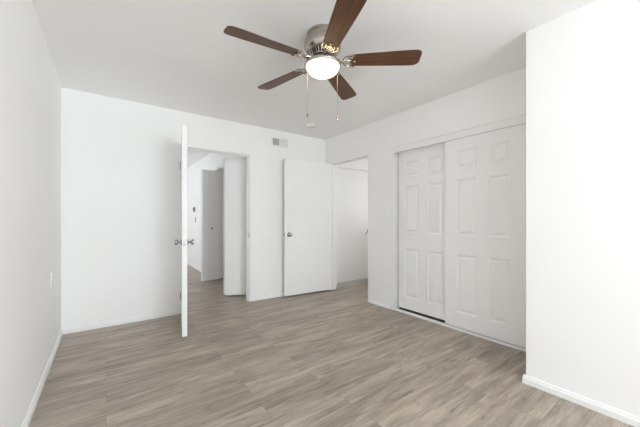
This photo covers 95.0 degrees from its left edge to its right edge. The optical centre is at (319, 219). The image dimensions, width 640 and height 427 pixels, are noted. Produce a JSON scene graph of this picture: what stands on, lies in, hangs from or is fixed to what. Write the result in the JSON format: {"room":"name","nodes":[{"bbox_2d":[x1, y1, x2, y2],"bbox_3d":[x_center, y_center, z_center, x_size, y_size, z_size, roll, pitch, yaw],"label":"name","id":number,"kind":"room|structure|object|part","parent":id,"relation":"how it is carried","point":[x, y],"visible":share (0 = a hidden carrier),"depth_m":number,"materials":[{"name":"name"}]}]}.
{"room":"empty bedroom","nodes":[
{"label":"empty bedroom","id":0,"kind":"room"},
{"bbox_2d":[0,0,60,426],"bbox_3d":[-0.581,-0.083,0.087,0.120,2.440,6.865,0,0,-36],"label":"wall","id":1,"kind":"structure","parent":0,"point":[30,87],"depth_m":1.65,"materials":[{"name":"paint"}]},
{"bbox_2d":[21,329,62,426],"bbox_3d":[-0.562,1.109,0.175,0.015,0.055,6.745,0,0,-36],"label":"baseboard","id":2,"kind":"structure","parent":1,"relation":"attached to","point":[30,412],"depth_m":1.93,"materials":[{"name":"paint"}]},
{"bbox_2d":[50,272,52,287],"bbox_3d":[-2.157,0.487,2.356,0.009,0.116,0.072,0,0,-36],"label":"wall outlet","id":3,"kind":"object","parent":1,"relation":"attached to","point":[51,273],"visible":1,"depth_m":2.33,"materials":[{"name":"white plastic"}]},
{"bbox_2d":[61,87,324,328],"bbox_3d":[-1.672,-0.083,3.614,4.259,2.440,0.120,0,0,-36],"label":"wall","id":4,"kind":"structure","parent":0,"point":[120,158],"depth_m":3.27,"materials":[{"name":"paint"}]},
{"bbox_2d":[63,310,177,333],"bbox_3d":[-2.120,1.109,3.204,1.038,0.055,0.015,0,0,-36],"label":"baseboard","id":5,"kind":"structure","parent":4,"relation":"attached to","point":[173,312],"depth_m":3.15,"materials":[{"name":"paint"}]},
{"bbox_2d":[174,125,193,336],"bbox_3d":[-1.466,0.108,3.153,0.177,2.013,0.843,0,0,-26],"label":"door","id":6,"kind":"structure","parent":4,"relation":"in","point":[184,241],"depth_m":2.79,"materials":[{"name":"paint"}]},
{"bbox_3d":[-1.364,0.222,2.817,0.066,0.064,0.064,0,0,-26],"label":"knob","id":7,"kind":"part","parent":6,"relation":"part of","materials":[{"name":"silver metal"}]},
{"bbox_2d":[179,143,251,313],"bbox_3d":[-1.355,0.111,3.846,0.923,2.052,0.126,0,0,-36],"label":"door frame","id":8,"kind":"structure","parent":4,"relation":"attached to","point":[248,156],"depth_m":4.05,"materials":[{"name":"paint"}]},
{"bbox_2d":[253,293,283,300],"bbox_3d":[-0.421,1.117,4.444,1.259,0.040,0.015,0,0,-36],"label":"baseboard","id":9,"kind":"structure","parent":4,"relation":"attached to","point":[280,294],"depth_m":4.20,"materials":[{"name":"paint"}]},
{"bbox_2d":[272,137,287,147],"bbox_3d":[-0.593,-1.133,4.323,0.267,0.128,0.008,0,0,-36],"label":"air vent","id":10,"kind":"object","parent":4,"relation":"in","point":[279,142],"visible":1,"depth_m":4.32,"materials":[{"name":"metal"}]},
{"bbox_2d":[284,159,330,295],"bbox_3d":[-0.175,0.117,4.466,0.824,1.996,0.170,0,0,-32],"label":"door","id":11,"kind":"structure","parent":4,"relation":"in","point":[307,184],"depth_m":4.43,"materials":[{"name":"paint"}]},
{"bbox_2d":[187,153,245,278],"bbox_3d":[-2.546,-0.083,6.415,0.120,2.440,5.435,0,0,-36],"label":"wall","id":12,"kind":"structure","parent":0,"point":[213,161],"depth_m":6.69,"materials":[{"name":"paint"}]},
{"bbox_2d":[187,262,200,271],"bbox_3d":[-3.112,1.109,7.076,0.015,0.055,3.700,0,0,-36],"label":"baseboard","id":13,"kind":"structure","parent":12,"relation":"attached to","point":[189,264],"depth_m":6.79,"materials":[{"name":"paint"}]},
{"bbox_2d":[201,169,219,280],"bbox_3d":[-2.008,0.108,5.398,0.123,2.013,0.342,0,0,43],"label":"bifold door","id":14,"kind":"structure","parent":12,"relation":"in","point":[210,179],"depth_m":5.36,"materials":[{"name":"paint"}]},
{"bbox_3d":[-2.038,0.108,5.433,0.032,2.013,0.333,0,0,43],"label":"door panel","id":15,"kind":"part","parent":14,"relation":"part of","materials":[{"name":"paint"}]},
{"bbox_2d":[223,158,245,294],"bbox_3d":[-1.282,0.108,4.407,0.312,2.013,0.338,0,0,-36],"label":"bifold door","id":16,"kind":"structure","parent":12,"relation":"in","point":[234,169],"depth_m":4.32,"materials":[{"name":"paint"}]},
{"bbox_3d":[-1.336,0.108,4.481,0.032,2.013,0.325,0,0,31],"label":"door panel","id":17,"kind":"part","parent":16,"relation":"part of","materials":[{"name":"paint"}]},
{"bbox_2d":[221,171,222,277],"bbox_3d":[-1.155,-0.083,5.217,0.715,2.440,1.850,0,0,-36],"label":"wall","id":18,"kind":"structure","parent":0,"point":[221,171],"depth_m":5.69,"materials":[{"name":"paint"}]},
{"bbox_2d":[32,0,595,167],"bbox_3d":[-0.623,-1.343,3.568,6.400,0.080,12.700,0,0,-36],"label":"ceiling","id":19,"kind":"structure","parent":0,"point":[178,55],"depth_m":2.29,"materials":[{"name":"paint"}]},
{"bbox_2d":[307,123,316,127],"bbox_3d":[-0.111,-1.288,4.049,0.140,0.029,0.140,0,0,-36],"label":"smoke detector","id":20,"kind":"object","parent":19,"relation":"attached to","point":[311,125],"visible":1,"depth_m":4.01,"materials":[{"name":"white plastic"}]},
{"bbox_2d":[224,0,421,120],"bbox_3d":[-0.021,-1.010,2.048,1.267,0.586,1.296,0,0,-36],"label":"ceiling fan","id":21,"kind":"object","parent":19,"relation":"hanging from","point":[322,44],"visible":1,"depth_m":1.97,"materials":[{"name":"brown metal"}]},
{"bbox_3d":[-0.343,-1.110,1.837,0.494,0.034,0.138,0,0,-32],"label":"fan blade","id":22,"kind":"part","parent":21,"relation":"part of","materials":[{"name":"brown wood"}]},
{"bbox_3d":[-0.305,-1.110,2.335,0.494,0.034,0.138,0,0,40],"label":"fan blade","id":23,"kind":"part","parent":21,"relation":"part of","materials":[{"name":"brown wood"}]},
{"bbox_3d":[-0.092,-0.922,2.135,0.004,0.309,0.003,0,0,-36],"label":"pull chain","id":24,"kind":"part","parent":21,"relation":"part of","materials":[{"name":"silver metal"}]},
{"bbox_3d":[0.019,-1.039,2.060,0.229,0.070,0.229,0,0,-36],"label":"lamp shade","id":25,"kind":"part","parent":21,"relation":"part of","materials":[{"name":"white glass"}]},
{"bbox_3d":[0.127,-0.915,2.140,0.004,0.324,0.003,0,0,-36],"label":"pull chain","id":26,"kind":"part","parent":21,"relation":"part of","materials":[{"name":"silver metal"}]},
{"bbox_3d":[0.180,-1.110,2.453,0.138,0.034,0.494,0,0,22],"label":"fan blade","id":27,"kind":"part","parent":21,"relation":"part of","materials":[{"name":"brown wood"}]},
{"bbox_3d":[0.120,-1.110,1.647,0.138,0.034,0.494,0,0,-14],"label":"fan blade","id":28,"kind":"part","parent":21,"relation":"part of","materials":[{"name":"brown wood"}]},
{"bbox_3d":[0.443,-1.110,2.028,0.494,0.034,0.138,0,0,4],"label":"fan blade","id":29,"kind":"part","parent":21,"relation":"part of","materials":[{"name":"brown wood"}]},
{"bbox_2d":[29,265,633,426],"bbox_3d":[-0.634,1.162,3.499,6.300,0.050,12.800,0,0,-36],"label":"floor","id":30,"kind":"structure","parent":0,"point":[325,358],"depth_m":2.16,"materials":[{"name":"laminate"}]},
{"bbox_2d":[336,158,367,169],"bbox_3d":[0.695,-0.083,5.434,1.471,2.440,0.120,0,0,-36],"label":"wall","id":31,"kind":"structure","parent":0,"point":[363,163],"depth_m":5.37,"materials":[{"name":"paint"}]},
{"bbox_2d":[336,166,367,284],"bbox_3d":[0.595,0.107,5.361,0.878,2.060,0.122,0,0,-36],"label":"door frame","id":32,"kind":"structure","parent":31,"relation":"attached to","point":[336,166],"depth_m":5.06,"materials":[{"name":"paint"}]},
{"bbox_2d":[337,168,367,282],"bbox_3d":[0.619,0.103,5.320,0.841,2.008,0.091,0,0,-36],"label":"door","id":33,"kind":"structure","parent":31,"relation":"in","point":[352,185],"depth_m":5.31,"materials":[{"name":"paint"}]},
{"bbox_2d":[325,68,525,308],"bbox_3d":[1.052,-0.083,3.595,0.120,2.440,3.363,0,0,-36],"label":"wall","id":34,"kind":"structure","parent":0,"point":[504,96],"depth_m":3.70,"materials":[{"name":"paint"}]},
{"bbox_2d":[329,152,369,301],"bbox_3d":[0.463,0.111,4.403,0.126,2.052,0.904,0,0,-36],"label":"door frame","id":35,"kind":"structure","parent":34,"relation":"attached to","point":[366,155],"depth_m":4.72,"materials":[{"name":"paint"}]},
{"bbox_2d":[369,301,390,308],"bbox_3d":[0.783,1.122,3.849,0.015,0.030,0.358,0,0,-36],"label":"baseboard","id":36,"kind":"structure","parent":34,"relation":"attached to","point":[371,302],"depth_m":3.83,"materials":[{"name":"paint"}]},
{"bbox_2d":[392,152,399,309],"bbox_3d":[1.398,0.124,3.116,0.126,2.025,1.514,0,0,-36],"label":"door frame","id":37,"kind":"structure","parent":34,"relation":"attached to","point":[395,156],"depth_m":3.68,"materials":[{"name":"paint"}]},
{"bbox_2d":[399,142,444,319],"bbox_3d":[1.229,0.121,3.397,0.032,1.958,0.760,0,0,-36],"label":"sliding closet door","id":38,"kind":"structure","parent":34,"relation":"in","point":[422,169],"depth_m":3.43,"materials":[{"name":"paint"}]},
{"bbox_3d":[1.110,-0.611,3.541,0.011,0.185,0.212,0,0,-36],"label":"panel","id":39,"kind":"part","parent":38,"relation":"part of","materials":[{"name":"paint"}]},
{"bbox_3d":[1.110,-0.120,3.541,0.011,0.575,0.212,0,0,-36],"label":"panel","id":40,"kind":"part","parent":38,"relation":"part of","materials":[{"name":"paint"}]},
{"bbox_3d":[1.110,0.659,3.541,0.011,0.595,0.212,0,0,-36],"label":"panel","id":41,"kind":"part","parent":38,"relation":"part of","materials":[{"name":"paint"}]},
{"bbox_3d":[1.291,-0.611,3.294,0.011,0.185,0.190,0,0,-36],"label":"panel","id":42,"kind":"part","parent":38,"relation":"part of","materials":[{"name":"paint"}]},
{"bbox_3d":[1.291,-0.120,3.294,0.011,0.575,0.190,0,0,-36],"label":"panel","id":43,"kind":"part","parent":38,"relation":"part of","materials":[{"name":"paint"}]},
{"bbox_3d":[1.291,0.659,3.294,0.011,0.595,0.190,0,0,-36],"label":"panel","id":44,"kind":"part","parent":38,"relation":"part of","materials":[{"name":"paint"}]},
{"bbox_2d":[399,308,444,322],"bbox_3d":[1.417,1.135,3.130,0.078,0.004,1.446,0,0,-36],"label":"trim","id":45,"kind":"structure","parent":34,"relation":"attached to","point":[399,308],"depth_m":3.45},
{"bbox_2d":[391,113,525,153],"bbox_3d":[1.349,-0.866,3.069,0.028,0.082,1.532,0,0,-36],"label":"trim","id":46,"kind":"structure","parent":34,"relation":"attached to","point":[519,119],"depth_m":2.92,"materials":[{"name":"paint"}]},
{"bbox_2d":[394,308,525,351],"bbox_3d":[1.366,1.127,3.093,0.044,0.020,1.446,0,0,-36],"label":"trim","id":47,"kind":"structure","parent":34,"relation":"attached to","point":[395,309],"depth_m":2.94,"materials":[{"name":"paint"}]},
{"bbox_2d":[445,123,525,347],"bbox_3d":[1.570,0.124,2.824,0.032,1.965,0.760,0,0,-36],"label":"sliding closet door","id":48,"kind":"structure","parent":34,"relation":"in","point":[485,173],"depth_m":2.77,"materials":[{"name":"paint"}]},
{"bbox_3d":[1.471,-0.611,2.942,0.011,0.185,0.202,0,0,-36],"label":"panel","id":49,"kind":"part","parent":48,"relation":"part of","materials":[{"name":"paint"}]},
{"bbox_3d":[1.471,-0.120,2.942,0.011,0.575,0.202,0,0,-36],"label":"panel","id":50,"kind":"part","parent":48,"relation":"part of","materials":[{"name":"paint"}]},
{"bbox_3d":[1.471,0.659,2.942,0.011,0.595,0.202,0,0,-36],"label":"panel","id":51,"kind":"part","parent":48,"relation":"part of","materials":[{"name":"paint"}]},
{"bbox_3d":[1.653,-0.611,2.692,0.011,0.185,0.180,0,0,-36],"label":"panel","id":52,"kind":"part","parent":48,"relation":"part of","materials":[{"name":"paint"}]},
{"bbox_3d":[1.653,-0.120,2.692,0.011,0.575,0.180,0,0,-36],"label":"panel","id":53,"kind":"part","parent":48,"relation":"part of","materials":[{"name":"paint"}]},
{"bbox_3d":[1.653,0.659,2.692,0.011,0.595,0.180,0,0,-36],"label":"panel","id":54,"kind":"part","parent":48,"relation":"part of","materials":[{"name":"paint"}]},
{"bbox_2d":[526,0,639,416],"bbox_3d":[2.744,-0.083,0.704,0.554,2.440,3.702,0,0,-36],"label":"wall","id":55,"kind":"structure","parent":0,"point":[583,64],"depth_m":1.78,"materials":[{"name":"paint"}]},
{"bbox_2d":[522,374,639,426],"bbox_3d":[2.510,1.109,0.542,0.015,0.055,3.717,0,0,-36],"label":"baseboard","id":56,"kind":"structure","parent":55,"relation":"attached to","point":[617,414],"depth_m":1.78,"materials":[{"name":"paint"}]}
]}

